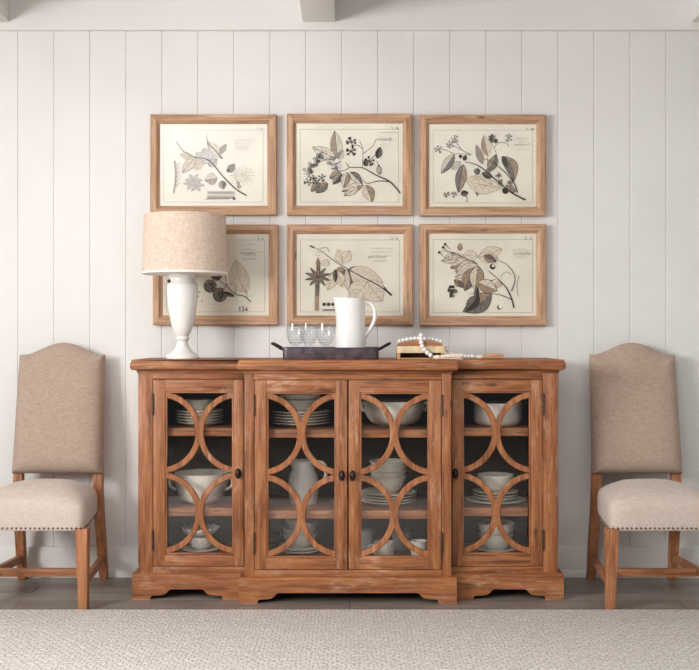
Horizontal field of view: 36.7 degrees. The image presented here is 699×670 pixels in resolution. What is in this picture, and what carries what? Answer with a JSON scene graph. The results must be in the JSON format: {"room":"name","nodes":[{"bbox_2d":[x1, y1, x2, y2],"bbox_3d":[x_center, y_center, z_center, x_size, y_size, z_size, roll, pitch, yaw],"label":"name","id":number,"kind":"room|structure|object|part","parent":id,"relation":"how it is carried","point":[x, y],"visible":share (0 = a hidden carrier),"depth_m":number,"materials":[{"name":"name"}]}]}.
{"room":"dining room","nodes":[
{"label":"dining room","id":0,"kind":"room"},
{"bbox_2d":[0,31,698,545],"bbox_3d":[0.750,-0.314,4.850,7.700,2.820,0.100,0,0,0],"label":"wall","id":1,"kind":"structure","parent":0,"point":[621,108],"depth_m":4.80,"materials":[{"name":"paint"}]},
{"bbox_2d":[0,0,8,21],"bbox_3d":[-1.611,-1.571,3.489,0.143,0.306,2.578,0,0,0],"label":"ceiling beam","id":2,"kind":"structure","parent":1,"relation":"attached to","point":[4,4],"depth_m":4.72,"materials":[{"name":"paint"}]},
{"bbox_2d":[150,114,276,215],"bbox_3d":[-0.615,-0.769,4.778,0.570,0.454,0.041,0,0,0],"label":"picture frame","id":3,"kind":"object","parent":1,"relation":"attached to","point":[225,164],"visible":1,"depth_m":4.77,"materials":[{"name":"brown wood"}]},
{"bbox_2d":[160,124,266,205],"bbox_3d":[-0.615,-0.769,4.773,0.488,0.372,0.006,0,0,0],"label":"print","id":4,"kind":"object","parent":3,"relation":"attached to","point":[201,164],"depth_m":4.77,"materials":[{"name":"paper"}]},
{"bbox_2d":[153,224,277,324],"bbox_3d":[-0.606,-0.273,4.778,0.565,0.453,0.041,0,0,0],"label":"picture frame","id":5,"kind":"object","parent":1,"relation":"attached to","point":[248,295],"visible":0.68,"depth_m":4.77,"materials":[{"name":"brown wood"}]},
{"bbox_2d":[163,234,268,314],"bbox_3d":[-0.606,-0.273,4.773,0.483,0.371,0.004,0,0,0],"label":"print","id":6,"kind":"object","parent":5,"relation":"attached to","point":[245,288],"depth_m":4.77,"materials":[{"name":"paper"}]},
{"bbox_2d":[300,0,334,21],"bbox_3d":[-0.139,-1.571,3.489,0.148,0.306,2.578,0,0,0],"label":"ceiling beam","id":7,"kind":"structure","parent":1,"relation":"attached to","point":[311,10],"depth_m":4.61,"materials":[{"name":"paint"}]},
{"bbox_2d":[0,0,698,30],"bbox_3d":[0.750,-1.553,4.789,7.700,0.342,0.022,0,0,0],"label":"ceiling","id":8,"kind":"structure","parent":1,"relation":"attached to","point":[24,15],"depth_m":4.78,"materials":[{"name":"paint"}]},
{"bbox_2d":[287,114,411,215],"bbox_3d":[0.000,-0.770,4.778,0.566,0.458,0.041,0,0,0],"label":"picture frame","id":9,"kind":"object","parent":1,"relation":"attached to","point":[338,164],"visible":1,"depth_m":4.77,"materials":[{"name":"brown wood"}]},
{"bbox_2d":[296,124,402,205],"bbox_3d":[0.000,-0.770,4.772,0.484,0.376,0.006,0,0,0],"label":"print","id":10,"kind":"object","parent":9,"relation":"attached to","point":[337,164],"depth_m":4.77,"materials":[{"name":"paper"}]},
{"bbox_2d":[0,546,698,569],"bbox_3d":[0.750,1.028,4.791,7.700,0.135,0.018,0,0,0],"label":"baseboard","id":11,"kind":"structure","parent":1,"relation":"attached to","point":[119,557],"depth_m":4.78,"materials":[{"name":"paint"}]},
{"bbox_2d":[0,570,698,577],"bbox_3d":[0.750,1.081,4.775,7.700,0.031,0.014,0,0,0],"label":"trim","id":12,"kind":"structure","parent":1,"relation":"attached to","point":[111,573],"depth_m":4.77,"materials":[{"name":"paint"}]},
{"bbox_2d":[287,224,412,324],"bbox_3d":[0.002,-0.273,4.778,0.569,0.454,0.041,0,0,0],"label":"picture frame","id":13,"kind":"object","parent":1,"relation":"attached to","point":[371,262],"visible":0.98,"depth_m":4.77,"materials":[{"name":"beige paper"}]},
{"bbox_2d":[296,234,402,315],"bbox_3d":[0.002,-0.273,4.773,0.487,0.372,0.005,0,0,0],"label":"print","id":14,"kind":"object","parent":13,"relation":"attached to","point":[369,267],"depth_m":4.77,"materials":[{"name":"paper"}]},
{"bbox_2d":[419,114,545,216],"bbox_3d":[0.602,-0.767,4.778,0.570,0.458,0.041,0,0,0],"label":"picture frame","id":15,"kind":"object","parent":1,"relation":"attached to","point":[471,165],"visible":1,"depth_m":4.77,"materials":[{"name":"brown wood"}]},
{"bbox_2d":[429,124,535,206],"bbox_3d":[0.602,-0.767,4.772,0.488,0.376,0.007,0,0,0],"label":"print","id":16,"kind":"object","parent":15,"relation":"attached to","point":[471,165],"depth_m":4.77,"materials":[{"name":"paper"}]},
{"bbox_2d":[419,224,545,324],"bbox_3d":[0.602,-0.272,4.778,0.570,0.458,0.041,0,0,0],"label":"picture frame","id":17,"kind":"object","parent":1,"relation":"attached to","point":[470,274],"visible":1,"depth_m":4.77,"materials":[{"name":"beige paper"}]},
{"bbox_2d":[429,234,535,315],"bbox_3d":[0.602,-0.272,4.772,0.488,0.376,0.006,0,0,0],"label":"print","id":18,"kind":"object","parent":17,"relation":"attached to","point":[470,274],"depth_m":4.77,"materials":[{"name":"paper"}]},
{"bbox_2d":[691,0,698,21],"bbox_3d":[1.621,-1.571,3.489,0.150,0.306,2.578,0,0,0],"label":"ceiling beam","id":19,"kind":"structure","parent":1,"relation":"attached to","point":[694,3],"depth_m":4.73,"materials":[{"name":"paint"}]},
{"bbox_2d":[0,578,698,608],"bbox_3d":[0.750,1.136,0.950,7.900,0.080,7.900,0,0,0],"label":"floor","id":20,"kind":"structure","parent":0,"point":[29,593],"depth_m":4.39,"materials":[{"name":"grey wood"}]},
{"bbox_2d":[0,343,107,608],"bbox_3d":[-1.286,0.565,4.470,0.491,1.062,0.572,0,0,0],"label":"dining chair","id":21,"kind":"object","parent":20,"relation":"on","point":[59,419],"visible":1,"depth_m":4.61,"materials":[{"name":"fabric"}]},
{"bbox_3d":[-1.464,0.836,4.698,0.044,0.520,0.114,0,0,0],"label":"leg","id":22,"kind":"part","parent":21,"relation":"part of","materials":[{"name":"brown wood"}]},
{"bbox_3d":[-1.286,0.693,4.408,0.456,0.170,0.443,0,0,0],"label":"seat","id":23,"kind":"part","parent":21,"relation":"part of","materials":[{"name":"fabric"}]},
{"bbox_3d":[-1.286,0.322,4.666,0.398,0.575,0.155,0,0,0],"label":"backrest","id":24,"kind":"part","parent":21,"relation":"part of","materials":[{"name":"fabric"}]},
{"bbox_3d":[-1.065,0.933,4.212,0.050,0.325,0.050,0,0,0],"label":"leg","id":25,"kind":"part","parent":21,"relation":"part of","materials":[{"name":"brown wood"}]},
{"bbox_3d":[-1.108,0.836,4.698,0.044,0.520,0.114,0,0,0],"label":"leg","id":26,"kind":"part","parent":21,"relation":"part of","materials":[{"name":"brown wood"}]},
{"bbox_2d":[130,358,565,603],"bbox_3d":[-0.006,0.599,4.526,1.802,0.994,0.477,0,0,0],"label":"sideboard","id":27,"kind":"object","parent":20,"relation":"on","point":[444,452],"visible":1,"depth_m":4.39,"materials":[{"name":"brown wood"}]},
{"bbox_2d":[142,211,227,358],"bbox_3d":[-0.709,-0.214,4.550,0.368,0.632,0.368,0,0,0],"label":"table lamp","id":28,"kind":"object","parent":27,"relation":"on","point":[182,246],"visible":1,"depth_m":4.42,"materials":[{"name":"white ceramic"}]},
{"bbox_3d":[-0.709,-0.388,4.550,0.366,0.251,0.366,0,0,0],"label":"lamp shade","id":29,"kind":"part","parent":28,"relation":"part of","materials":[{"name":"beige fabric"}]},
{"bbox_3d":[-0.710,-0.510,4.550,0.350,0.009,0.350,0,0,0],"label":"shade trim","id":30,"kind":"part","parent":28,"relation":"part of","materials":[{"name":"beige fabric"}]},
{"bbox_3d":[-0.709,-0.266,4.550,0.368,0.009,0.368,0,0,0],"label":"shade trim","id":31,"kind":"part","parent":28,"relation":"part of","materials":[{"name":"white fabric"}]},
{"bbox_3d":[-0.658,0.151,4.392,0.455,0.013,0.020,0,0,0],"label":"cove moulding","id":32,"kind":"part","parent":27,"relation":"part of","materials":[{"name":"brown wood"}]},
{"bbox_3d":[-0.628,0.573,4.400,0.376,0.775,0.024,0,0,0],"label":"door","id":33,"kind":"part","parent":27,"relation":"part of","materials":[{"name":"brown wood"}]},
{"bbox_2d":[175,420,223,425],"bbox_3d":[-0.649,0.381,4.575,0.210,0.019,0.210,0,0,0],"label":"dinner plate","id":34,"kind":"object","parent":27,"relation":"on","point":[177,421],"visible":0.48,"depth_m":4.51,"materials":[{"name":"white ceramic"}]},
{"bbox_2d":[175,417,223,422],"bbox_3d":[-0.650,0.369,4.574,0.210,0.019,0.210,0,0,0],"label":"dinner plate","id":35,"kind":"object","parent":34,"relation":"on","point":[178,418],"visible":0.43,"depth_m":4.51,"materials":[{"name":"white ceramic"}]},
{"bbox_2d":[175,414,223,419],"bbox_3d":[-0.649,0.357,4.574,0.210,0.019,0.210,0,0,0],"label":"dinner plate","id":36,"kind":"object","parent":35,"relation":"on","point":[219,415],"visible":0.5,"depth_m":4.51,"materials":[{"name":"white ceramic"}]},
{"bbox_2d":[176,411,223,416],"bbox_3d":[-0.649,0.344,4.575,0.210,0.019,0.210,0,0,0],"label":"dinner plate","id":37,"kind":"object","parent":36,"relation":"on","point":[219,412],"visible":0.47,"depth_m":4.51,"materials":[{"name":"white ceramic"}]},
{"bbox_2d":[175,408,223,413],"bbox_3d":[-0.650,0.332,4.575,0.210,0.019,0.210,0,0,0],"label":"dinner plate","id":38,"kind":"object","parent":37,"relation":"on","point":[184,410],"visible":0.58,"depth_m":4.53,"materials":[{"name":"white ceramic"}]},
{"bbox_2d":[185,398,212,410],"bbox_3d":[-0.651,0.303,4.575,0.122,0.052,0.122,0,0,0],"label":"bowl","id":39,"kind":"object","parent":38,"relation":"on","point":[199,404],"visible":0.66,"depth_m":4.53,"materials":[{"name":"white ceramic"}]},
{"bbox_2d":[168,469,231,503],"bbox_3d":[-0.643,0.660,4.573,0.236,0.130,0.232,0,0,-43],"label":"tureen","id":40,"kind":"object","parent":27,"relation":"on","point":[199,479],"visible":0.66,"depth_m":4.50,"materials":[{"name":"white ceramic"}]},
{"bbox_3d":[-0.765,0.638,4.549,0.037,0.070,0.023,0,0,0],"label":"handle","id":41,"kind":"part","parent":40,"relation":"part of","materials":[{"name":"white ceramic"}]},
{"bbox_2d":[182,544,217,551],"bbox_3d":[-0.645,0.928,4.575,0.162,0.014,0.162,0,0,0],"label":"saucer","id":42,"kind":"object","parent":27,"relation":"in","point":[189,548],"visible":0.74,"depth_m":4.57,"materials":[{"name":"white ceramic"}]},
{"bbox_2d":[189,535,212,549],"bbox_3d":[-0.645,0.899,4.575,0.104,0.057,0.104,0,0,0],"label":"bowl","id":43,"kind":"object","parent":42,"relation":"on","point":[199,543],"visible":0.79,"depth_m":4.53,"materials":[{"name":"white ceramic"}]},
{"bbox_2d":[182,523,219,536],"bbox_3d":[-0.645,0.850,4.575,0.166,0.041,0.162,0,0,0],"label":"dish","id":44,"kind":"object","parent":43,"relation":"on","point":[212,528],"visible":0.6,"depth_m":4.55,"materials":[{"name":"white ceramic"}]},
{"bbox_2d":[168,496,231,515],"bbox_3d":[-0.643,0.743,4.587,0.424,0.033,0.330,0,0,0],"label":"shelf","id":45,"kind":"object","parent":27,"relation":"attached to","point":[176,507],"depth_m":4.42,"materials":[{"name":"brown wood"}]},
{"bbox_2d":[168,422,231,435],"bbox_3d":[-0.643,0.407,4.587,0.424,0.033,0.330,0,0,0],"label":"shelf","id":46,"kind":"object","parent":27,"relation":"attached to","point":[174,428],"depth_m":4.42,"materials":[{"name":"brown wood"}]},
{"bbox_3d":[-0.461,0.574,4.371,0.025,0.044,0.034,0,0,0],"label":"knob","id":47,"kind":"part","parent":27,"relation":"part of","materials":[{"name":"brown metal"}]},
{"bbox_2d":[270,420,329,426],"bbox_3d":[-0.212,0.381,4.540,0.260,0.019,0.260,0,0,0],"label":"dinner plate","id":48,"kind":"object","parent":27,"relation":"on","point":[326,421],"visible":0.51,"depth_m":4.47,"materials":[{"name":"white ceramic"}]},
{"bbox_2d":[270,418,329,423],"bbox_3d":[-0.213,0.369,4.540,0.260,0.019,0.260,0,0,0],"label":"dinner plate","id":49,"kind":"object","parent":48,"relation":"on","point":[273,419],"visible":0.45,"depth_m":4.47,"materials":[{"name":"white ceramic"}]},
{"bbox_2d":[270,415,329,420],"bbox_3d":[-0.213,0.357,4.539,0.260,0.019,0.260,0,0,0],"label":"dinner plate","id":50,"kind":"object","parent":49,"relation":"on","point":[272,416],"visible":0.42,"depth_m":4.46,"materials":[{"name":"white ceramic"}]},
{"bbox_2d":[270,412,329,417],"bbox_3d":[-0.212,0.344,4.541,0.260,0.019,0.260,0,0,0],"label":"dinner plate","id":51,"kind":"object","parent":50,"relation":"on","point":[272,413],"visible":0.49,"depth_m":4.46,"materials":[{"name":"white ceramic"}]},
{"bbox_2d":[270,408,329,414],"bbox_3d":[-0.213,0.332,4.539,0.260,0.019,0.260,0,0,0],"label":"dinner plate","id":52,"kind":"object","parent":51,"relation":"on","point":[284,411],"visible":0.66,"depth_m":4.50,"materials":[{"name":"white ceramic"}]},
{"bbox_2d":[286,399,317,411],"bbox_3d":[-0.212,0.302,4.540,0.176,0.054,0.176,0,0,0],"label":"bowl","id":53,"kind":"object","parent":52,"relation":"on","point":[299,405],"visible":0.46,"depth_m":4.47,"materials":[{"name":"white ceramic"}]},
{"bbox_2d":[279,394,320,399],"bbox_3d":[-0.212,0.278,4.540,0.188,0.056,0.188,0,0,0],"label":"bowl","id":54,"kind":"object","parent":53,"relation":"on","point":[285,396],"visible":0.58,"depth_m":4.46,"materials":[{"name":"white ceramic"}]},
{"bbox_2d":[283,549,317,554],"bbox_3d":[-0.213,0.926,4.540,0.192,0.019,0.192,0,0,0],"label":"dinner plate","id":55,"kind":"object","parent":27,"relation":"in","point":[314,550],"visible":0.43,"depth_m":4.47,"materials":[{"name":"white ceramic"}]},
{"bbox_2d":[278,542,321,551],"bbox_3d":[-0.213,0.914,4.541,0.192,0.019,0.192,0,0,0],"label":"dinner plate","id":56,"kind":"object","parent":55,"relation":"on","point":[310,547],"visible":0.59,"depth_m":4.49,"materials":[{"name":"white ceramic"}]},
{"bbox_2d":[281,530,318,547],"bbox_3d":[-0.213,0.879,4.540,0.160,0.062,0.160,0,0,0],"label":"bowl","id":57,"kind":"object","parent":56,"relation":"on","point":[301,541],"visible":0.59,"depth_m":4.49,"materials":[{"name":"white ceramic"}]},
{"bbox_2d":[281,525,316,535],"bbox_3d":[-0.216,0.851,4.540,0.156,0.067,0.156,0,0,11],"label":"bowl","id":58,"kind":"object","parent":57,"relation":"on","point":[286,530],"visible":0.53,"depth_m":4.49,"materials":[{"name":"white ceramic"}]},
{"bbox_2d":[285,519,318,528],"bbox_3d":[-0.207,0.818,4.540,0.150,0.078,0.151,0,0,33],"label":"bowl","id":59,"kind":"object","parent":58,"relation":"on","point":[291,523],"visible":0.37,"depth_m":4.50,"materials":[{"name":"white ceramic"}]},
{"bbox_3d":[-0.199,0.573,4.335,0.380,0.775,0.024,0,0,0],"label":"door","id":60,"kind":"part","parent":27,"relation":"part of","materials":[{"name":"brown wood"}]},
{"bbox_2d":[288,459,327,505],"bbox_3d":[-0.191,0.631,4.531,0.132,0.189,0.156,0,0,-41],"label":"jug","id":61,"kind":"object","parent":27,"relation":"on","point":[303,475],"visible":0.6,"depth_m":4.49,"materials":[{"name":"white ceramic"}]},
{"bbox_3d":[-0.125,0.595,4.518,0.063,0.117,0.017,0,0,5],"label":"handle","id":62,"kind":"part","parent":61,"relation":"part of","materials":[{"name":"white ceramic"}]},
{"bbox_2d":[271,342,390,359],"bbox_3d":[-0.078,0.066,4.482,0.508,0.072,0.240,0,0,0],"label":"serving tray","id":63,"kind":"object","parent":27,"relation":"on","point":[289,353],"visible":1,"depth_m":4.37,"materials":[{"name":"metal"}]},
{"bbox_3d":[-0.304,0.048,4.482,0.057,0.036,0.160,0,0,0],"label":"handle","id":64,"kind":"part","parent":63,"relation":"part of","materials":[{"name":"brown metal"}]},
{"bbox_2d":[286,324,304,344],"bbox_3d":[-0.228,0.024,4.470,0.080,0.148,0.080,0,0,0],"label":"goblet","id":65,"kind":"object","parent":63,"relation":"on","point":[303,324],"visible":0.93,"depth_m":4.47,"materials":[{"name":"clear glass"}]},
{"bbox_2d":[300,323,317,345],"bbox_3d":[-0.175,0.023,4.550,0.080,0.148,0.080,0,0,0],"label":"goblet","id":66,"kind":"object","parent":63,"relation":"on","point":[300,323],"visible":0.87,"depth_m":4.54,"materials":[{"name":"clear glass"}]},
{"bbox_2d":[316,325,334,345],"bbox_3d":[-0.101,0.024,4.480,0.080,0.148,0.080,0,0,0],"label":"goblet","id":67,"kind":"object","parent":63,"relation":"on","point":[333,325],"visible":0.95,"depth_m":4.46,"materials":[{"name":"clear glass"}]},
{"bbox_2d":[333,297,376,346],"bbox_3d":[0.017,-0.033,4.482,0.166,0.260,0.132,0,0,35],"label":"pitcher","id":68,"kind":"object","parent":63,"relation":"on","point":[351,331],"visible":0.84,"depth_m":4.44,"materials":[{"name":"white ceramic"}]},
{"bbox_3d":[0.084,-0.059,4.486,0.067,0.175,0.021,0,0,0],"label":"handle","id":69,"kind":"part","parent":68,"relation":"part of","materials":[{"name":"white ceramic"}]},
{"bbox_3d":[0.148,0.048,4.482,0.057,0.036,0.160,0,0,0],"label":"handle","id":70,"kind":"part","parent":63,"relation":"part of","materials":[{"name":"brown metal"}]},
{"bbox_2d":[254,496,426,518],"bbox_3d":[-0.006,0.743,4.554,0.807,0.033,0.394,0,0,0],"label":"shelf","id":71,"kind":"object","parent":27,"relation":"attached to","point":[280,507],"depth_m":4.39,"materials":[{"name":"brown wood"}]},
{"bbox_2d":[254,422,426,437],"bbox_3d":[-0.006,0.407,4.554,0.807,0.033,0.394,0,0,0],"label":"shelf","id":72,"kind":"object","parent":27,"relation":"attached to","point":[368,429],"depth_m":4.36,"materials":[{"name":"brown wood"}]},
{"bbox_3d":[-0.031,0.574,4.306,0.025,0.044,0.034,0,0,0],"label":"knob","id":73,"kind":"part","parent":27,"relation":"part of","materials":[{"name":"brown metal"}]},
{"bbox_3d":[-0.006,0.151,4.327,0.860,0.013,0.020,0,0,0],"label":"cove moulding","id":74,"kind":"part","parent":27,"relation":"part of","materials":[{"name":"brown wood"}]},
{"bbox_2d":[130,358,565,370],"bbox_3d":[-0.006,0.124,4.526,1.802,0.044,0.477,0,0,0],"label":"countertop","id":75,"kind":"structure","parent":27,"relation":"on","point":[241,364],"depth_m":4.35,"materials":[{"name":"brown wood"}]},
{"bbox_3d":[0.013,0.574,4.306,0.025,0.044,0.034,0,0,0],"label":"knob","id":76,"kind":"part","parent":27,"relation":"part of","materials":[{"name":"brown metal"}]},
{"bbox_2d":[361,528,374,549],"bbox_3d":[0.075,0.892,4.613,0.074,0.087,0.098,0,0,0],"label":"mug","id":77,"kind":"object","parent":27,"relation":"in","point":[367,534],"visible":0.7,"depth_m":4.57,"materials":[{"name":"white ceramic"}]},
{"bbox_2d":[367,540,393,554],"bbox_3d":[0.130,0.904,4.460,0.117,0.063,0.086,0,0,0],"label":"mug","id":78,"kind":"object","parent":27,"relation":"in","point":[388,548],"visible":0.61,"depth_m":4.43,"materials":[{"name":"white ceramic"}]},
{"bbox_2d":[361,498,416,505],"bbox_3d":[0.167,0.716,4.540,0.244,0.019,0.244,0,0,0],"label":"dinner plate","id":79,"kind":"object","parent":27,"relation":"on","point":[362,500],"visible":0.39,"depth_m":4.47,"materials":[{"name":"white ceramic"}]},
{"bbox_2d":[361,495,416,502],"bbox_3d":[0.167,0.704,4.540,0.244,0.019,0.244,0,0,0],"label":"dinner plate","id":80,"kind":"object","parent":79,"relation":"on","point":[362,497],"visible":0.37,"depth_m":4.47,"materials":[{"name":"white ceramic"}]},
{"bbox_2d":[361,493,416,499],"bbox_3d":[0.168,0.692,4.539,0.244,0.019,0.244,0,0,0],"label":"dinner plate","id":81,"kind":"object","parent":80,"relation":"on","point":[362,494],"visible":0.34,"depth_m":4.47,"materials":[{"name":"white ceramic"}]},
{"bbox_2d":[361,487,416,496],"bbox_3d":[0.168,0.679,4.539,0.244,0.019,0.244,0,0,0],"label":"dinner plate","id":82,"kind":"object","parent":81,"relation":"on","point":[373,491],"visible":0.5,"depth_m":4.52,"materials":[{"name":"white ceramic"}]},
{"bbox_2d":[370,475,406,492],"bbox_3d":[0.167,0.640,4.540,0.161,0.072,0.161,0,0,0],"label":"bowl","id":83,"kind":"object","parent":82,"relation":"on","point":[392,485],"visible":0.66,"depth_m":4.48,"materials":[{"name":"white ceramic"}]},
{"bbox_2d":[371,470,406,477],"bbox_3d":[0.167,0.619,4.540,0.162,0.072,0.162,0,0,0],"label":"bowl","id":84,"kind":"object","parent":83,"relation":"on","point":[374,474],"visible":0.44,"depth_m":4.47,"materials":[{"name":"white ceramic"}]},
{"bbox_2d":[369,465,406,472],"bbox_3d":[0.167,0.597,4.540,0.163,0.072,0.163,0,0,0],"label":"bowl","id":85,"kind":"object","parent":84,"relation":"on","point":[398,469],"visible":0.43,"depth_m":4.47,"materials":[{"name":"white ceramic"}]},
{"bbox_2d":[369,458,405,467],"bbox_3d":[0.167,0.576,4.540,0.165,0.072,0.165,0,0,0],"label":"bowl","id":86,"kind":"object","parent":85,"relation":"on","point":[391,462],"visible":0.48,"depth_m":4.49,"materials":[{"name":"white ceramic"}]},
{"bbox_2d":[361,398,426,426],"bbox_3d":[0.194,0.335,4.538,0.272,0.110,0.266,0,0,42],"label":"serving bowl","id":87,"kind":"object","parent":27,"relation":"on","point":[414,413],"visible":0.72,"depth_m":4.45,"materials":[{"name":"white ceramic"}]},
{"bbox_3d":[0.057,0.306,4.507,0.028,0.046,0.036,0,0,-16],"label":"handle","id":88,"kind":"part","parent":87,"relation":"part of","materials":[{"name":"white ceramic"}]},
{"bbox_3d":[0.186,0.573,4.335,0.380,0.775,0.024,0,0,0],"label":"door","id":89,"kind":"part","parent":27,"relation":"part of","materials":[{"name":"brown wood"}]},
{"bbox_2d":[392,528,412,550],"bbox_3d":[0.225,0.892,4.590,0.090,0.086,0.113,0,0,32],"label":"mug","id":90,"kind":"object","parent":27,"relation":"in","point":[398,545],"visible":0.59,"depth_m":4.57,"materials":[{"name":"white ceramic"}]},
{"bbox_2d":[411,539,426,554],"bbox_3d":[0.299,0.904,4.491,0.080,0.063,0.094,0,0,0],"label":"mug","id":91,"kind":"object","parent":27,"relation":"in","point":[421,543],"visible":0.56,"depth_m":4.46,"materials":[{"name":"white ceramic"}]},
{"bbox_2d":[396,340,444,358],"bbox_3d":[0.299,0.062,4.479,0.200,0.079,0.102,0,0,0],"label":"book","id":92,"kind":"object","parent":27,"relation":"on","point":[408,349],"visible":0.9,"depth_m":4.43,"materials":[{"name":"brown paper"}]},
{"bbox_3d":[0.299,0.035,4.481,0.198,0.024,0.099,0,0,0],"label":"lid","id":93,"kind":"part","parent":92,"relation":"part of","materials":[{"name":"brown wood"}]},
{"bbox_2d":[398,333,503,358],"bbox_3d":[0.420,0.046,4.436,0.452,0.111,0.138,0,0,13],"label":"bead garland","id":94,"kind":"object","parent":27,"relation":"on","point":[449,355],"visible":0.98,"depth_m":4.43,"materials":[{"name":"wooden beads"},{"name":"jute"},{"name":"cotton string"}]},
{"bbox_3d":[0.439,0.574,4.371,0.025,0.044,0.034,0,0,0],"label":"knob","id":95,"kind":"part","parent":27,"relation":"part of","materials":[{"name":"brown metal"}]},
{"bbox_2d":[451,496,527,515],"bbox_3d":[0.630,0.743,4.587,0.424,0.033,0.330,0,0,0],"label":"shelf","id":96,"kind":"object","parent":27,"relation":"attached to","point":[471,508],"depth_m":4.42,"materials":[{"name":"brown wood"}]},
{"bbox_2d":[451,422,527,435],"bbox_3d":[0.630,0.407,4.587,0.424,0.033,0.330,0,0,0],"label":"shelf","id":97,"kind":"object","parent":27,"relation":"attached to","point":[470,428],"depth_m":4.42,"materials":[{"name":"brown wood"}]},
{"bbox_2d":[466,495,525,504],"bbox_3d":[0.633,0.717,4.575,0.259,0.016,0.259,0,0,0],"label":"plate","id":98,"kind":"object","parent":27,"relation":"on","point":[469,498],"visible":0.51,"depth_m":4.53,"materials":[{"name":"white ceramic"}]},
{"bbox_2d":[473,494,517,501],"bbox_3d":[0.633,0.706,4.575,0.196,0.019,0.196,0,0,0],"label":"salad plate","id":99,"kind":"object","parent":98,"relation":"on","point":[474,495],"visible":0.41,"depth_m":4.53,"materials":[{"name":"white ceramic"}]},
{"bbox_2d":[473,492,517,498],"bbox_3d":[0.632,0.694,4.574,0.196,0.019,0.196,0,0,0],"label":"salad plate","id":100,"kind":"object","parent":99,"relation":"on","point":[475,493],"visible":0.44,"depth_m":4.53,"materials":[{"name":"white ceramic"}]},
{"bbox_2d":[473,487,517,495],"bbox_3d":[0.632,0.681,4.576,0.196,0.019,0.196,0,0,0],"label":"salad plate","id":101,"kind":"object","parent":100,"relation":"on","point":[478,490],"visible":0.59,"depth_m":4.55,"materials":[{"name":"white ceramic"}]},
{"bbox_2d":[477,472,513,491],"bbox_3d":[0.633,0.640,4.575,0.157,0.074,0.157,0,0,0],"label":"ribbed bowl","id":102,"kind":"object","parent":101,"relation":"on","point":[495,481],"visible":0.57,"depth_m":4.52,"materials":[{"name":"white ceramic"}]},
{"bbox_2d":[478,545,514,551],"bbox_3d":[0.635,0.928,4.575,0.170,0.014,0.170,0,0,0],"label":"saucer","id":103,"kind":"object","parent":27,"relation":"in","point":[483,548],"visible":0.45,"depth_m":4.55,"materials":[{"name":"white ceramic"}]},
{"bbox_2d":[478,531,513,550],"bbox_3d":[0.635,0.892,4.575,0.154,0.070,0.154,0,0,0],"label":"bowl","id":104,"kind":"object","parent":103,"relation":"on","point":[495,543],"visible":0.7,"depth_m":4.52,"materials":[{"name":"white ceramic"}]},
{"bbox_2d":[477,519,514,535],"bbox_3d":[0.635,0.841,4.575,0.160,0.060,0.160,0,0,0],"label":"bowl","id":105,"kind":"object","parent":104,"relation":"on","point":[483,525],"visible":0.66,"depth_m":4.53,"materials":[{"name":"white ceramic"}]},
{"bbox_2d":[473,401,521,426],"bbox_3d":[0.642,0.341,4.575,0.213,0.099,0.213,0,0,0],"label":"casserole dish","id":106,"kind":"object","parent":27,"relation":"on","point":[513,417],"visible":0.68,"depth_m":4.50,"materials":[{"name":"white ceramic"}]},
{"bbox_3d":[0.615,0.573,4.400,0.376,0.775,0.024,0,0,0],"label":"door","id":107,"kind":"part","parent":27,"relation":"part of","materials":[{"name":"brown wood"}]},
{"bbox_3d":[0.645,0.151,4.392,0.455,0.013,0.020,0,0,0],"label":"cove moulding","id":108,"kind":"part","parent":27,"relation":"part of","materials":[{"name":"brown wood"}]},
{"bbox_2d":[0,609,698,669],"bbox_3d":[0.000,1.091,2.939,5.200,0.009,2.478,0,0,0],"label":"rug","id":109,"kind":"object","parent":20,"relation":"on","point":[30,639],"visible":1,"depth_m":3.76,"materials":[{"name":"beige carpet"}]},
{"bbox_2d":[586,343,698,608],"bbox_3d":[1.266,0.565,4.470,0.491,1.062,0.572,0,0,0],"label":"dining chair","id":110,"kind":"object","parent":20,"relation":"on","point":[634,412],"visible":1,"depth_m":4.61,"materials":[{"name":"fabric"}]},
{"bbox_3d":[1.088,0.836,4.698,0.044,0.520,0.114,0,0,0],"label":"leg","id":111,"kind":"part","parent":110,"relation":"part of","materials":[{"name":"brown wood"}]},
{"bbox_3d":[1.046,0.933,4.212,0.050,0.325,0.050,0,0,0],"label":"leg","id":112,"kind":"part","parent":110,"relation":"part of","materials":[{"name":"brown wood"}]},
{"bbox_3d":[1.266,0.322,4.666,0.398,0.575,0.155,0,0,0],"label":"backrest","id":113,"kind":"part","parent":110,"relation":"part of","materials":[{"name":"fabric"}]},
{"bbox_3d":[1.266,0.693,4.408,0.456,0.170,0.443,0,0,0],"label":"seat","id":114,"kind":"part","parent":110,"relation":"part of","materials":[{"name":"fabric"}]},
{"bbox_3d":[1.444,0.836,4.698,0.044,0.520,0.114,0,0,0],"label":"leg","id":115,"kind":"part","parent":110,"relation":"part of","materials":[{"name":"brown wood"}]}
]}

